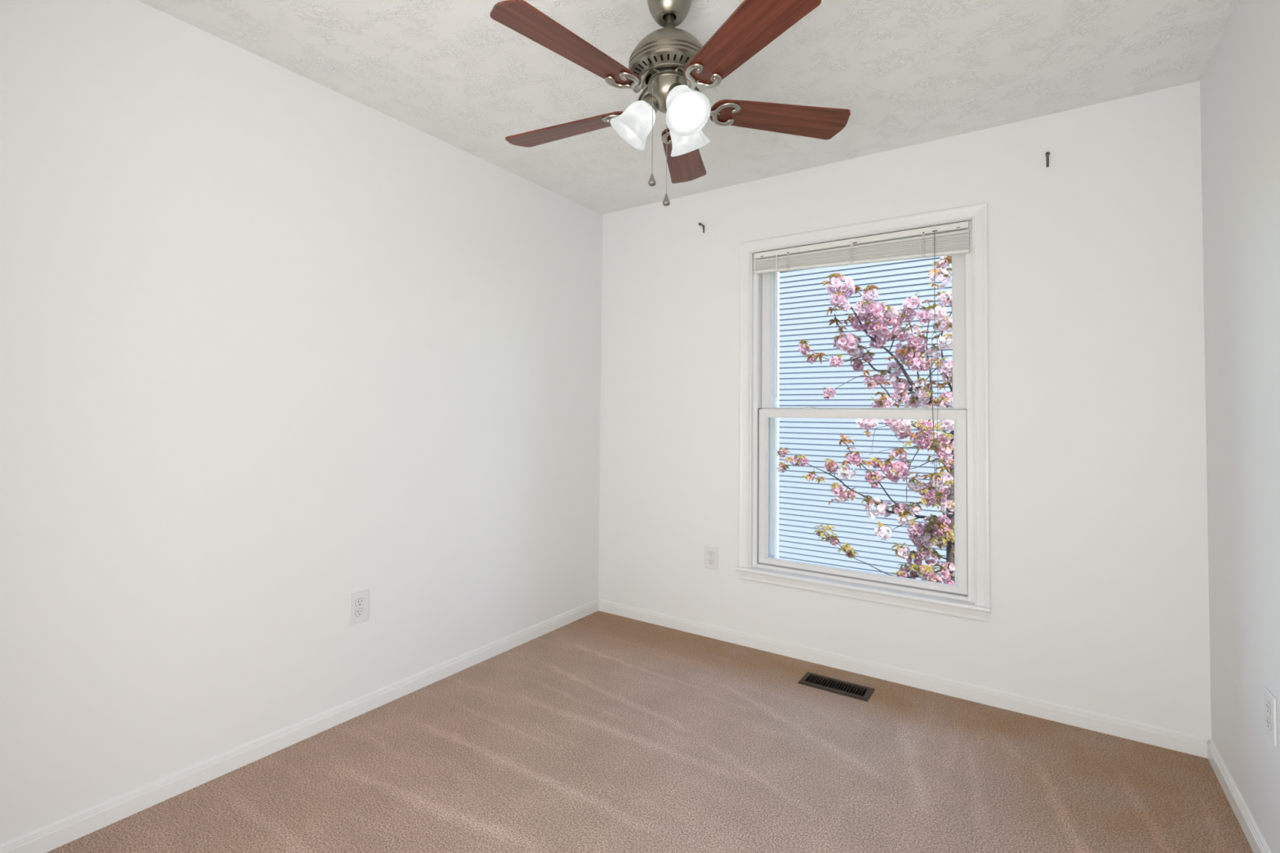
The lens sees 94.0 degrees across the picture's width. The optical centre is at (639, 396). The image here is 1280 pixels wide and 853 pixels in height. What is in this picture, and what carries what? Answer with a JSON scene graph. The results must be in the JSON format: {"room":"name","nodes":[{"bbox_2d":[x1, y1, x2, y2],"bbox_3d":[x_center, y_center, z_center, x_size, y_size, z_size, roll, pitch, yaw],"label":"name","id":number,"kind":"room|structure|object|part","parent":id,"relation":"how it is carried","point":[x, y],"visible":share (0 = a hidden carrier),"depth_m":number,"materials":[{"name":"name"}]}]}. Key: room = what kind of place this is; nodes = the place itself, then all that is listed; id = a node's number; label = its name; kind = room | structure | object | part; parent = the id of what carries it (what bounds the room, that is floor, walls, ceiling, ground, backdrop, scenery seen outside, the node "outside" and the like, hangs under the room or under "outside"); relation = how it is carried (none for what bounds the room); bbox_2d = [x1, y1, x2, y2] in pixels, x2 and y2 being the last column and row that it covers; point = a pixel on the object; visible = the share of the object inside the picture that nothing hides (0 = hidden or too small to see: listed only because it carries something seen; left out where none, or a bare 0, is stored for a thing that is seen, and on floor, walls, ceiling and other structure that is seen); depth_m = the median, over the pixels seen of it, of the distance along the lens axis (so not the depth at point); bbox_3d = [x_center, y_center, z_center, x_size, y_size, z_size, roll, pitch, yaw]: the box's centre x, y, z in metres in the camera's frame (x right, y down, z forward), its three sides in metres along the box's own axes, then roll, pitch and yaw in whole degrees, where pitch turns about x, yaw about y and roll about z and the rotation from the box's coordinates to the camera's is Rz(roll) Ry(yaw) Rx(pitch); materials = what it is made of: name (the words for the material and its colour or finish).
{"room":"empty bedroom","nodes":[
{"label":"empty bedroom","id":0,"kind":"room"},
{"bbox_2d":[0,0,602,844],"bbox_3d":[-1.177,0.042,2.434,0.150,2.440,3.420,-1,-2,34],"label":"wall","id":1,"kind":"structure","parent":0,"point":[277,348],"depth_m":2.04,"materials":[{"name":"white paint"}]},
{"bbox_2d":[0,599,599,852],"bbox_3d":[-1.120,1.227,2.355,0.013,0.067,3.120,-1,-2,34],"label":"baseboard","id":2,"kind":"structure","parent":1,"relation":"attached to","point":[54,835],"depth_m":2.04,"materials":[{"name":"white paint"}]},
{"bbox_2d":[349,589,368,625],"bbox_3d":[-1.116,0.837,2.372,0.008,0.121,0.080,-1,-2,34],"label":"wall outlet","id":3,"kind":"object","parent":1,"relation":"attached to","point":[359,601],"visible":1,"depth_m":2.37,"materials":[{"name":"white plastic"}]},
{"bbox_2d":[355,598,364,606],"bbox_3d":[-1.113,0.818,2.371,0.002,0.030,0.036,-1,-2,34],"label":"receptacle","id":4,"kind":"object","parent":3,"relation":"attached to","point":[358,602],"depth_m":2.37,"materials":[{"name":"white plastic"}]},
{"bbox_2d":[355,608,364,616],"bbox_3d":[-1.114,0.857,2.370,0.002,0.028,0.034,-1,-2,34],"label":"receptacle","id":5,"kind":"object","parent":3,"relation":"attached to","point":[358,611],"depth_m":2.37,"materials":[{"name":"white plastic"}]},
{"bbox_2d":[46,610,1253,852],"bbox_3d":[0.016,1.310,1.589,3.052,0.120,3.420,-1,-2,34],"label":"floor","id":6,"kind":"structure","parent":0,"point":[599,731],"depth_m":2.00,"materials":[{"name":"carpet"}]},
{"bbox_2d":[797,671,875,702],"bbox_3d":[0.868,1.333,2.646,0.300,0.108,0.136,-1,-2,34],"label":"floor vent","id":7,"kind":"object","parent":6,"relation":"in","point":[857,691],"visible":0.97,"depth_m":2.64,"materials":[{"name":"brown metal"}]},
{"bbox_2d":[137,0,1238,214],"bbox_3d":[0.039,-1.249,1.661,3.052,0.120,3.420,-1,-2,34],"label":"ceiling","id":8,"kind":"structure","parent":0,"point":[907,73],"depth_m":2.12,"materials":[{"name":"white paint"}]},
{"bbox_2d":[489,0,850,206],"bbox_3d":[0.057,-0.878,1.726,1.054,0.619,1.082,-1,-2,34],"label":"ceiling fan","id":9,"kind":"object","parent":8,"relation":"hanging from","point":[669,63],"visible":1,"depth_m":1.65,"materials":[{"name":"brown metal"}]},
{"bbox_3d":[-0.223,-0.836,1.870,0.432,0.033,0.131,-1,-2,25],"label":"blade","id":10,"kind":"part","parent":9,"relation":"part of","materials":[{"name":"brown wood"}]},
{"bbox_3d":[-0.165,-0.862,1.479,0.131,0.033,0.432,-1,-4,45],"label":"blade","id":11,"kind":"part","parent":9,"relation":"part of","materials":[{"name":"brown wood"}]},
{"bbox_2d":[609,93,657,150],"bbox_3d":[-0.018,-0.811,1.729,0.150,0.173,0.122,-1,-2,34],"label":"shade","id":12,"kind":"object","parent":9,"relation":"attached to","point":[633,125],"depth_m":1.71,"materials":[{"name":"white glass"}]},
{"bbox_3d":[0.040,-0.761,1.690,0.016,0.266,0.008,2,-2,-40],"label":"pull chain","id":13,"kind":"part","parent":9,"relation":"part of","materials":[{"name":"silver metal"}]},
{"bbox_3d":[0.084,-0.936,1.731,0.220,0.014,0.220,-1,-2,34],"label":"motor","id":14,"kind":"part","parent":9,"relation":"part of","materials":[{"name":"silver metal"}]},
{"bbox_3d":[0.080,-0.740,1.769,0.008,0.276,0.016,1,-2,0],"label":"pull chain","id":15,"kind":"part","parent":9,"relation":"part of","materials":[{"name":"silver metal"}]},
{"bbox_3d":[0.149,-0.833,2.065,0.131,0.033,0.432,0,-2,11],"label":"blade","id":16,"kind":"part","parent":9,"relation":"part of","materials":[{"name":"brown wood"}]},
{"bbox_2d":[665,82,711,136],"bbox_3d":[0.117,-0.812,1.631,0.148,0.173,0.126,-1,-2,34],"label":"shade","id":17,"kind":"object","parent":9,"relation":"attached to","point":[688,110],"depth_m":1.64,"materials":[{"name":"white glass"}]},
{"bbox_2d":[669,129,710,156],"bbox_3d":[0.139,-0.807,1.801,0.127,0.173,0.157,-1,-2,34],"label":"shade","id":18,"kind":"object","parent":9,"relation":"attached to","point":[681,145],"depth_m":1.77,"materials":[{"name":"white glass"}]},
{"bbox_3d":[0.242,-0.854,1.421,0.131,0.033,0.432,1,-2,-27],"label":"blade","id":19,"kind":"part","parent":9,"relation":"part of","materials":[{"name":"brown wood"}]},
{"bbox_3d":[0.419,-0.838,1.796,0.432,0.033,0.131,1,-2,-11],"label":"blade","id":20,"kind":"part","parent":9,"relation":"part of","materials":[{"name":"brown wood"}]},
{"bbox_2d":[598,80,1211,741],"bbox_3d":[0.939,0.076,2.981,2.752,2.440,0.150,-1,-2,34],"label":"wall","id":21,"kind":"structure","parent":0,"point":[1100,578],"depth_m":2.46,"materials":[{"name":"white paint"}]},
{"bbox_2d":[698,222,704,232],"bbox_3d":[0.341,-0.932,3.297,0.016,0.045,0.054,-1,-2,34],"label":"curtain hook","id":22,"kind":"object","parent":21,"relation":"attached to","point":[700,224],"visible":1,"depth_m":3.31,"materials":[{"name":"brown metal"}]},
{"bbox_2d":[704,545,717,569],"bbox_3d":[0.385,0.873,3.232,0.080,0.121,0.008,-1,-2,34],"label":"wall outlet","id":23,"kind":"object","parent":21,"relation":"attached to","point":[710,553],"visible":1,"depth_m":3.23,"materials":[{"name":"white plastic"}]},
{"bbox_2d":[707,558,713,564],"bbox_3d":[0.383,0.893,3.229,0.036,0.030,0.002,-1,-2,34],"label":"receptacle","id":24,"kind":"object","parent":23,"relation":"attached to","point":[710,561],"depth_m":3.23,"materials":[{"name":"white plastic"}]},
{"bbox_2d":[707,551,714,557],"bbox_3d":[0.384,0.854,3.230,0.036,0.030,0.002,-1,-2,34],"label":"receptacle","id":25,"kind":"object","parent":23,"relation":"attached to","point":[710,553],"depth_m":3.23,"materials":[{"name":"white plastic"}]},
{"bbox_2d":[734,202,991,622],"bbox_3d":[1.039,0.066,2.905,1.155,1.774,0.197,-1,-2,34],"label":"window","id":26,"kind":"structure","parent":21,"relation":"in","point":[759,412],"depth_m":2.78,"materials":[{"name":"white paint"}]},
{"bbox_2d":[754,221,969,487],"bbox_3d":[1.016,-0.178,2.860,0.995,1.160,0.040,-1,-2,34],"label":"window blind","id":27,"kind":"object","parent":26,"relation":"attached to","point":[956,242],"visible":1,"depth_m":2.80,"materials":[{"name":"white plastic"}]},
{"bbox_3d":[0.753,-0.685,3.040,0.016,0.086,0.009,-1,-2,34],"label":"ladder cord","id":28,"kind":"part","parent":27,"relation":"part of","materials":[{"name":"white fabric"}]},
{"bbox_3d":[1.016,-0.683,2.864,0.016,0.095,0.009,-1,-2,34],"label":"ladder cord","id":29,"kind":"part","parent":27,"relation":"part of","materials":[{"name":"white fabric"}]},
{"bbox_3d":[1.024,-0.644,2.878,0.994,0.044,0.026,-1,-2,34],"label":"rail","id":30,"kind":"part","parent":27,"relation":"part of","materials":[{"name":"white plastic"}]},
{"bbox_3d":[1.277,-0.680,2.688,0.016,0.105,0.009,-1,-2,34],"label":"ladder cord","id":31,"kind":"part","parent":27,"relation":"part of","materials":[{"name":"white fabric"}]},
{"bbox_3d":[1.306,-0.184,2.648,0.029,1.108,0.005,-1,-2,34],"label":"lift cord","id":32,"kind":"part","parent":27,"relation":"part of","materials":[{"name":"white fabric"}]},
{"bbox_3d":[0.993,0.898,2.825,1.155,0.020,0.062,-1,-2,34],"label":"sill","id":33,"kind":"part","parent":26,"relation":"part of","materials":[{"name":"white paint"}]},
{"bbox_3d":[1.032,0.464,2.881,0.966,0.804,0.030,-1,-2,34],"label":"sash","id":34,"kind":"part","parent":26,"relation":"part of","materials":[{"name":"white plastic"}]},
{"bbox_3d":[1.058,-0.330,2.936,0.961,0.859,0.030,-1,-2,34],"label":"sash","id":35,"kind":"part","parent":26,"relation":"part of","materials":[{"name":"white plastic"}]},
{"bbox_2d":[598,599,1207,758],"bbox_3d":[0.883,1.260,2.881,2.726,0.067,0.013,-1,-2,34],"label":"baseboard","id":36,"kind":"structure","parent":21,"relation":"attached to","point":[1197,745],"depth_m":2.59,"materials":[{"name":"white paint"}]},
{"bbox_2d":[1044,151,1049,167],"bbox_3d":[1.651,-0.960,2.418,0.016,0.045,0.054,-1,-2,34],"label":"curtain hook","id":37,"kind":"object","parent":21,"relation":"attached to","point":[1047,153],"visible":1,"depth_m":2.43,"materials":[{"name":"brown metal"}]},
{"bbox_2d":[1200,0,1279,852],"bbox_3d":[1.232,0.018,0.816,0.150,2.440,3.420,-1,-2,34],"label":"wall","id":38,"kind":"structure","parent":0,"point":[1240,82],"depth_m":1.74,"materials":[{"name":"white paint"}]},
{"bbox_2d":[1207,738,1271,852],"bbox_3d":[1.154,1.205,0.828,0.013,0.067,3.120,-1,-2,34],"label":"baseboard","id":39,"kind":"structure","parent":38,"relation":"attached to","point":[1253,834],"depth_m":1.80,"materials":[{"name":"white paint"}]},
{"bbox_2d":[1263,687,1277,746],"bbox_3d":[1.643,0.833,1.556,0.008,0.121,0.080,-1,-2,34],"label":"wall outlet","id":40,"kind":"object","parent":38,"relation":"attached to","point":[1270,701],"visible":1,"depth_m":1.54,"materials":[{"name":"white plastic"}]},
{"bbox_2d":[1266,701,1271,715],"bbox_3d":[1.641,0.814,1.558,0.002,0.028,0.034,-1,-2,34],"label":"receptacle","id":41,"kind":"object","parent":40,"relation":"attached to","point":[1268,703],"depth_m":1.56,"materials":[{"name":"white plastic"}]},
{"bbox_2d":[1266,715,1271,730],"bbox_3d":[1.640,0.853,1.557,0.002,0.028,0.034,-1,-2,34],"label":"receptacle","id":42,"kind":"object","parent":40,"relation":"attached to","point":[1268,717],"depth_m":1.56,"materials":[{"name":"white plastic"}]},
{"label":"outside","id":43,"kind":"structure","parent":0,"visible":0},
{"bbox_3d":[10.948,5.174,20.278,60.000,0.200,39.700,-1,-2,34],"label":"lawn","id":44,"kind":"structure","parent":43,"visible":0},
{"bbox_2d":[777,255,952,583],"bbox_3d":[9.257,-0.698,11.129,12.112,11.005,7.800,-1,-2,34],"label":"house","id":45,"kind":"structure","parent":44,"relation":"on","point":[803,300],"depth_m":10.67,"materials":[{"name":"blue"}]},
{"bbox_2d":[777,255,955,585],"bbox_3d":[2.720,1.128,4.376,3.273,6.855,1.846,0,-2,30],"label":"cherry tree","id":46,"kind":"object","parent":44,"relation":"on","point":[870,309],"visible":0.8,"depth_m":4.38,"materials":[{"name":"pink plant"}]}
]}

